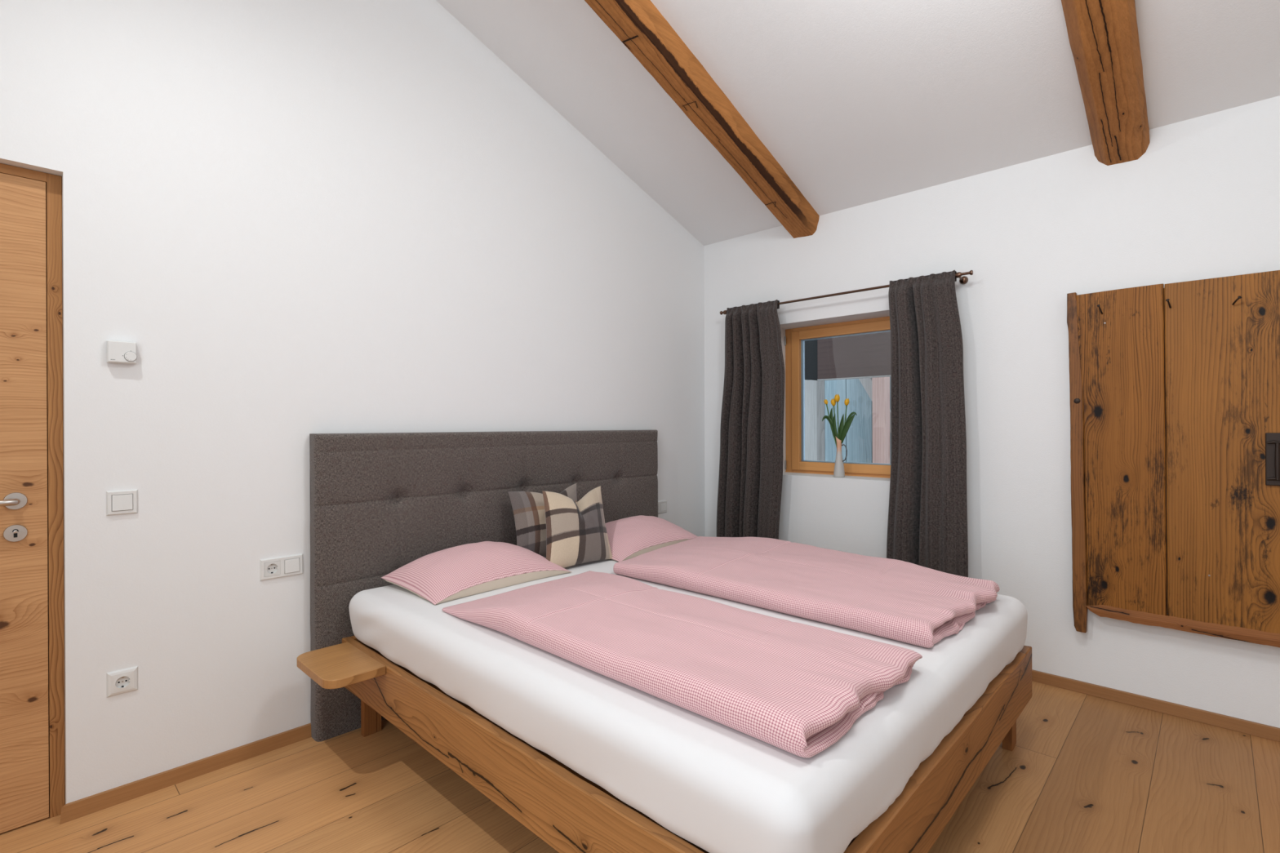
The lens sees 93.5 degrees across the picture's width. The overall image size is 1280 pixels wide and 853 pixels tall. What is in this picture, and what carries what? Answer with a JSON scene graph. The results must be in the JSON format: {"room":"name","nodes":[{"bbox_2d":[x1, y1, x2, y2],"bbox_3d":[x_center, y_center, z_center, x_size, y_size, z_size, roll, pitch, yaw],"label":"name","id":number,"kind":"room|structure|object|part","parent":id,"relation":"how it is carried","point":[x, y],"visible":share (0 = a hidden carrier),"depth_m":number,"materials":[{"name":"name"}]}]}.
{"room":"bedroom","nodes":[
{"label":"bedroom","id":0,"kind":"room"},
{"bbox_2d":[0,0,705,804],"bbox_3d":[-1.270,-0.910,2.800,0.260,4.385,5.420,0,0,44],"label":"wall","id":1,"kind":"structure","parent":0,"point":[300,218],"depth_m":2.41,"materials":[{"name":"white paint"}]},
{"bbox_2d":[0,163,65,833],"bbox_3d":[-2.286,0.230,1.676,0.218,2.116,0.982,0,0,44],"label":"door","id":2,"kind":"structure","parent":1,"relation":"in","point":[32,630],"depth_m":1.94,"materials":[{"name":"brown wood"}]},
{"bbox_3d":[-2.007,0.237,1.853,0.059,0.021,0.140,0,0,44],"label":"lever handle","id":3,"kind":"part","parent":2,"relation":"part of","materials":[{"name":"metal"}]},
{"bbox_3d":[-2.310,0.230,1.698,0.152,2.116,0.982,0,0,44],"label":"frame","id":4,"kind":"part","parent":2,"relation":"part of","materials":[{"name":"brown wood"}]},
{"bbox_2d":[106,340,137,364],"bbox_3d":[-1.772,-0.254,2.061,0.033,0.076,0.078,0,0,44],"label":"thermostat","id":5,"kind":"object","parent":1,"relation":"attached to","point":[117,352],"visible":1,"depth_m":2.05,"materials":[{"name":"white plastic"}]},
{"bbox_2d":[106,666,137,697],"bbox_3d":[-1.777,0.877,2.069,0.010,0.083,0.083,0,0,44],"label":"wall socket","id":6,"kind":"object","parent":1,"relation":"attached to","point":[126,680],"visible":1,"depth_m":2.07,"materials":[{"name":"white plastic"}]},
{"bbox_2d":[106,488,137,515],"bbox_3d":[-1.777,0.261,2.068,0.012,0.083,0.083,0,0,44],"label":"light switch","id":7,"kind":"object","parent":1,"relation":"attached to","point":[116,500],"visible":1,"depth_m":2.06,"materials":[{"name":"white plastic"}]},
{"bbox_2d":[59,723,311,824],"bbox_3d":[-0.697,1.254,3.195,0.018,0.052,3.433,0,0,44],"label":"baseboard","id":8,"kind":"structure","parent":1,"relation":"attached to","point":[79,808],"depth_m":2.17,"materials":[{"name":"brown wood"}]},
{"bbox_2d":[259,553,302,580],"bbox_3d":[-1.439,0.565,2.423,0.012,0.083,0.154,0,0,44],"label":"socket","id":9,"kind":"object","parent":1,"relation":"attached to","point":[291,565],"visible":1,"depth_m":2.42,"materials":[{"name":"white plastic"}]},
{"bbox_2d":[657,500,666,513],"bbox_3d":[0.132,0.546,4.071,0.012,0.083,0.154,0,0,44],"label":"light switch","id":10,"kind":"object","parent":1,"relation":"attached to","point":[662,505],"visible":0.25,"depth_m":4.08,"materials":[{"name":"white plastic"}]},
{"bbox_2d":[0,680,1279,852],"bbox_3d":[0.442,1.340,1.041,5.160,0.120,5.620,0,0,44],"label":"floor","id":11,"kind":"structure","parent":0,"point":[1083,773],"depth_m":2.05,"materials":[{"name":"brown wood"}]},
{"bbox_2d":[297,430,1031,852],"bbox_3d":[0.126,0.652,2.472,2.185,1.254,2.244,0,0,44],"label":"double bed","id":12,"kind":"object","parent":11,"relation":"on","point":[381,503],"visible":0.51,"depth_m":2.47,"materials":[{"name":"brown wood"}]},
{"bbox_2d":[297,641,386,688],"bbox_3d":[-1.133,0.895,2.264,0.363,0.032,0.204,0,0,44],"label":"shelf","id":13,"kind":"object","parent":12,"relation":"attached to","point":[346,664],"depth_m":2.22,"materials":[{"name":"brown wood"}]},
{"bbox_3d":[-0.593,0.975,3.159,0.030,0.198,1.770,0,0,44],"label":"head rail","id":14,"kind":"part","parent":12,"relation":"part of","materials":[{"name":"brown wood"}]},
{"bbox_3d":[-1.130,1.179,2.529,0.045,0.206,0.075,0,0,44],"label":"leg","id":15,"kind":"part","parent":12,"relation":"part of","materials":[{"name":"brown wood"}]},
{"bbox_3d":[-0.617,0.653,3.219,0.078,1.254,2.085,0,0,44],"label":"headboard","id":16,"kind":"part","parent":12,"relation":"part of","materials":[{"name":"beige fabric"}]},
{"bbox_3d":[-0.479,0.977,1.804,2.075,0.198,0.032,0,0,44],"label":"rail","id":17,"kind":"part","parent":12,"relation":"part of","materials":[{"name":"brown wood"}]},
{"bbox_2d":[348,556,1027,852],"bbox_3d":[0.161,0.787,2.440,2.088,0.228,1.841,0,0,44],"label":"mattress","id":18,"kind":"object","parent":12,"relation":"on","point":[719,788],"visible":0.48,"depth_m":1.47,"materials":[{"name":"white fabric"}]},
{"bbox_2d":[381,541,571,604],"bbox_3d":[-0.710,0.601,2.681,0.460,0.150,0.720,0,0,44],"label":"pillow","id":19,"kind":"object","parent":18,"relation":"on","point":[463,571],"visible":0.99,"depth_m":2.53,"materials":[{"name":"pink fabric"}]},
{"bbox_2d":[507,483,577,556],"bbox_3d":[-0.465,0.484,3.096,0.172,0.341,0.499,0,0,44],"label":"cushion","id":20,"kind":"object","parent":18,"relation":"on","point":[528,507],"visible":0.43,"depth_m":2.99,"materials":[{"name":"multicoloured fabric"}]},
{"bbox_2d":[542,485,612,570],"bbox_3d":[-0.320,0.494,3.005,0.227,0.350,0.543,0,0,44],"label":"cushion","id":21,"kind":"object","parent":18,"relation":"on","point":[576,533],"visible":1,"depth_m":2.94,"materials":[{"name":"beige fabric"}]},
{"bbox_2d":[605,515,697,561],"bbox_3d":[-0.002,0.595,3.412,0.477,0.156,0.756,0,0,44],"label":"pillow","id":22,"kind":"object","parent":18,"relation":"on","point":[630,537],"visible":0.73,"depth_m":3.25,"materials":[{"name":"pink fabric"}]},
{"bbox_2d":[442,570,922,757],"bbox_3d":[0.046,0.632,1.972,1.545,0.089,0.794,0,0,44],"label":"duvet","id":23,"kind":"object","parent":18,"relation":"on","point":[795,688],"visible":1,"depth_m":1.61,"materials":[{"name":"pink fabric"}]},
{"bbox_2d":[613,536,999,648],"bbox_3d":[0.644,0.627,2.627,1.560,0.091,0.900,0,0,44],"label":"duvet","id":24,"kind":"object","parent":18,"relation":"on","point":[894,599],"visible":1,"depth_m":2.31,"materials":[{"name":"pink fabric"}]},
{"bbox_3d":[0.906,0.972,1.730,0.032,0.198,1.836,0,0,44],"label":"foot rail","id":25,"kind":"part","parent":12,"relation":"part of","materials":[{"name":"brown wood"}]},
{"bbox_3d":[1.473,1.171,2.405,0.040,0.206,0.083,0,0,44],"label":"leg","id":26,"kind":"part","parent":12,"relation":"part of","materials":[{"name":"brown wood"}]},
{"bbox_2d":[435,0,1279,245],"bbox_3d":[0.428,-2.234,1.105,5.060,2.042,5.520,0,0,44],"label":"ceiling","id":27,"kind":"structure","parent":0,"point":[858,102],"depth_m":2.84,"materials":[{"name":"white paint"}]},
{"bbox_2d":[584,0,819,238],"bbox_3d":[-0.627,-2.127,2.098,0.219,1.832,4.901,0,0,44],"label":"ceiling beam","id":28,"kind":"structure","parent":27,"relation":"attached to","point":[638,24],"depth_m":3.04,"materials":[{"name":"brown wood"}]},
{"bbox_2d":[1061,0,1149,165],"bbox_3d":[0.525,-2.124,1.000,0.207,1.842,4.900,0,0,44],"label":"ceiling beam","id":29,"kind":"structure","parent":27,"relation":"attached to","point":[1103,35],"depth_m":2.40,"materials":[{"name":"brown wood"}]},
{"bbox_2d":[703,95,1279,728],"bbox_3d":[2.288,-0.032,2.936,4.700,2.605,0.320,0,0,44],"label":"wall","id":30,"kind":"structure","parent":0,"point":[1202,201],"depth_m":3.01,"materials":[{"name":"white paint"}]},
{"bbox_2d":[784,316,890,478],"bbox_3d":[1.382,-0.181,3.912,0.952,1.006,0.086,0,0,44],"label":"window","id":31,"kind":"structure","parent":30,"relation":"in","point":[795,339],"depth_m":4.14,"materials":[{"name":"brown wood"}]},
{"bbox_3d":[1.387,-0.181,3.918,0.952,1.006,0.070,0,0,44],"label":"frame","id":32,"kind":"part","parent":31,"relation":"part of","materials":[{"name":"brown wood"}]},
{"bbox_2d":[833,436,847,477],"bbox_3d":[1.257,0.188,3.788,0.076,0.261,0.067,0,0,6],"label":"vase","id":33,"kind":"object","parent":30,"relation":"on","point":[839,472],"visible":1,"depth_m":3.77,"materials":[{"name":"ceramic"}]},
{"bbox_2d":[822,399,836,446],"bbox_3d":[1.212,-0.002,3.821,0.117,0.344,0.023,0,0,44],"label":"tulip","id":34,"kind":"object","parent":33,"relation":"in","point":[830,417],"visible":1,"depth_m":3.82,"materials":[{"name":"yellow plant"}]},
{"bbox_3d":[1.220,0.013,3.816,0.086,0.314,0.007,0,0,41],"label":"stem","id":35,"kind":"part","parent":34,"relation":"part of","materials":[{"name":"green plant"}]},
{"bbox_2d":[831,398,839,442],"bbox_3d":[1.234,-0.004,3.807,0.032,0.347,0.067,0,0,-15],"label":"tulip","id":36,"kind":"object","parent":33,"relation":"in","point":[834,432],"visible":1,"depth_m":3.80,"materials":[{"name":"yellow plant"}]},
{"bbox_2d":[834,394,844,439],"bbox_3d":[1.250,-0.017,3.783,0.057,0.372,0.034,0,0,44],"label":"tulip","id":37,"kind":"object","parent":33,"relation":"in","point":[837,398],"visible":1,"depth_m":3.78,"materials":[{"name":"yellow plant"}]},
{"bbox_3d":[1.247,0.006,3.789,0.016,0.325,0.007,0,0,9],"label":"stem","id":38,"kind":"part","parent":37,"relation":"part of","materials":[{"name":"green plant"}]},
{"bbox_3d":[1.277,0.166,3.764,0.037,0.113,0.008,0,0,44],"label":"handle","id":39,"kind":"part","parent":33,"relation":"part of","materials":[{"name":"grey ceramic"}]},
{"bbox_2d":[840,398,857,443],"bbox_3d":[1.292,-0.003,3.752,0.117,0.344,0.035,0,0,44],"label":"tulip","id":40,"kind":"object","parent":33,"relation":"in","point":[846,424],"visible":1,"depth_m":3.75,"materials":[{"name":"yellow plant"}]},
{"bbox_3d":[1.271,0.018,3.772,0.053,0.303,0.007,0,0,39],"label":"stem","id":41,"kind":"part","parent":40,"relation":"part of","materials":[{"name":"green plant"}]},
{"bbox_2d":[720,270,973,315],"bbox_3d":[1.172,-0.785,3.696,1.598,0.047,0.114,0,0,44],"label":"curtain rod","id":42,"kind":"object","parent":30,"relation":"attached to","point":[963,280],"visible":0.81,"depth_m":3.53,"materials":[{"name":"brown metal"}]},
{"bbox_2d":[716,299,784,539],"bbox_3d":[0.744,0.197,4.052,0.564,2.033,0.118,0,0,44],"label":"curtain","id":43,"kind":"object","parent":42,"relation":"hanging from","point":[750,477],"visible":0.7,"depth_m":4.00,"materials":[{"name":"grey fabric"}]},
{"bbox_2d":[886,270,968,577],"bbox_3d":[1.564,0.195,3.274,0.437,2.033,0.120,0,0,44],"label":"curtain","id":44,"kind":"object","parent":42,"relation":"hanging from","point":[927,523],"visible":0.8,"depth_m":3.22,"materials":[{"name":"grey fabric"}]},
{"bbox_2d":[1031,669,1279,742],"bbox_3d":[2.182,1.245,2.809,4.682,0.052,0.018,0,0,44],"label":"baseboard","id":45,"kind":"structure","parent":30,"relation":"attached to","point":[1269,732],"depth_m":2.67,"materials":[{"name":"brown wood"}]},
{"bbox_2d":[1066,270,1279,647],"bbox_3d":[2.454,0.167,2.472,1.159,1.604,0.084,0,0,44],"label":"wooden wall panel","id":46,"kind":"object","parent":30,"relation":"attached to","point":[1175,388],"visible":1,"depth_m":2.60,"materials":[{"name":"brown wood"}]},
{"bbox_3d":[2.524,0.130,2.399,0.047,0.210,0.012,0,0,44],"label":"latch plate","id":47,"kind":"part","parent":46,"relation":"part of","materials":[{"name":"metal"}]},
{"label":"outside","id":48,"kind":"structure","parent":0,"visible":0},
{"bbox_3d":[2.328,1.513,7.105,11.000,0.100,5.600,0,0,44],"label":"ground","id":49,"kind":"structure","parent":48,"visible":0},
{"bbox_2d":[804,379,824,461],"bbox_3d":[1.503,0.169,5.219,0.142,2.600,0.140,0,0,44],"label":"post","id":50,"kind":"object","parent":49,"relation":"on","point":[814,389],"visible":0.09,"depth_m":5.16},
{"bbox_2d":[804,331,890,380],"bbox_3d":[2.232,0.168,4.181,2.300,2.600,0.255,0,0,44],"label":"board","id":51,"kind":"object","parent":49,"relation":"on","point":[867,355],"visible":0.19,"depth_m":4.61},
{"bbox_2d":[824,377,891,463],"bbox_3d":[1.470,-0.132,5.933,5.414,3.200,0.030,0,0,44],"label":"wall","id":52,"kind":"structure","parent":49,"relation":"on","point":[858,441],"depth_m":5.47,"materials":[{"name":"blue wood"}]},
{"bbox_2d":[858,377,891,433],"bbox_3d":[2.371,0.416,5.028,1.320,2.099,0.030,0,0,44],"label":"diagonal brace","id":53,"kind":"object","parent":49,"relation":"on","point":[866,383],"visible":0.02,"depth_m":5.33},
{"bbox_2d":[871,377,889,463],"bbox_3d":[2.081,0.067,5.199,0.112,2.800,0.110,0,0,44],"label":"post","id":54,"kind":"object","parent":49,"relation":"on","point":[880,385],"visible":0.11,"depth_m":5.16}
]}

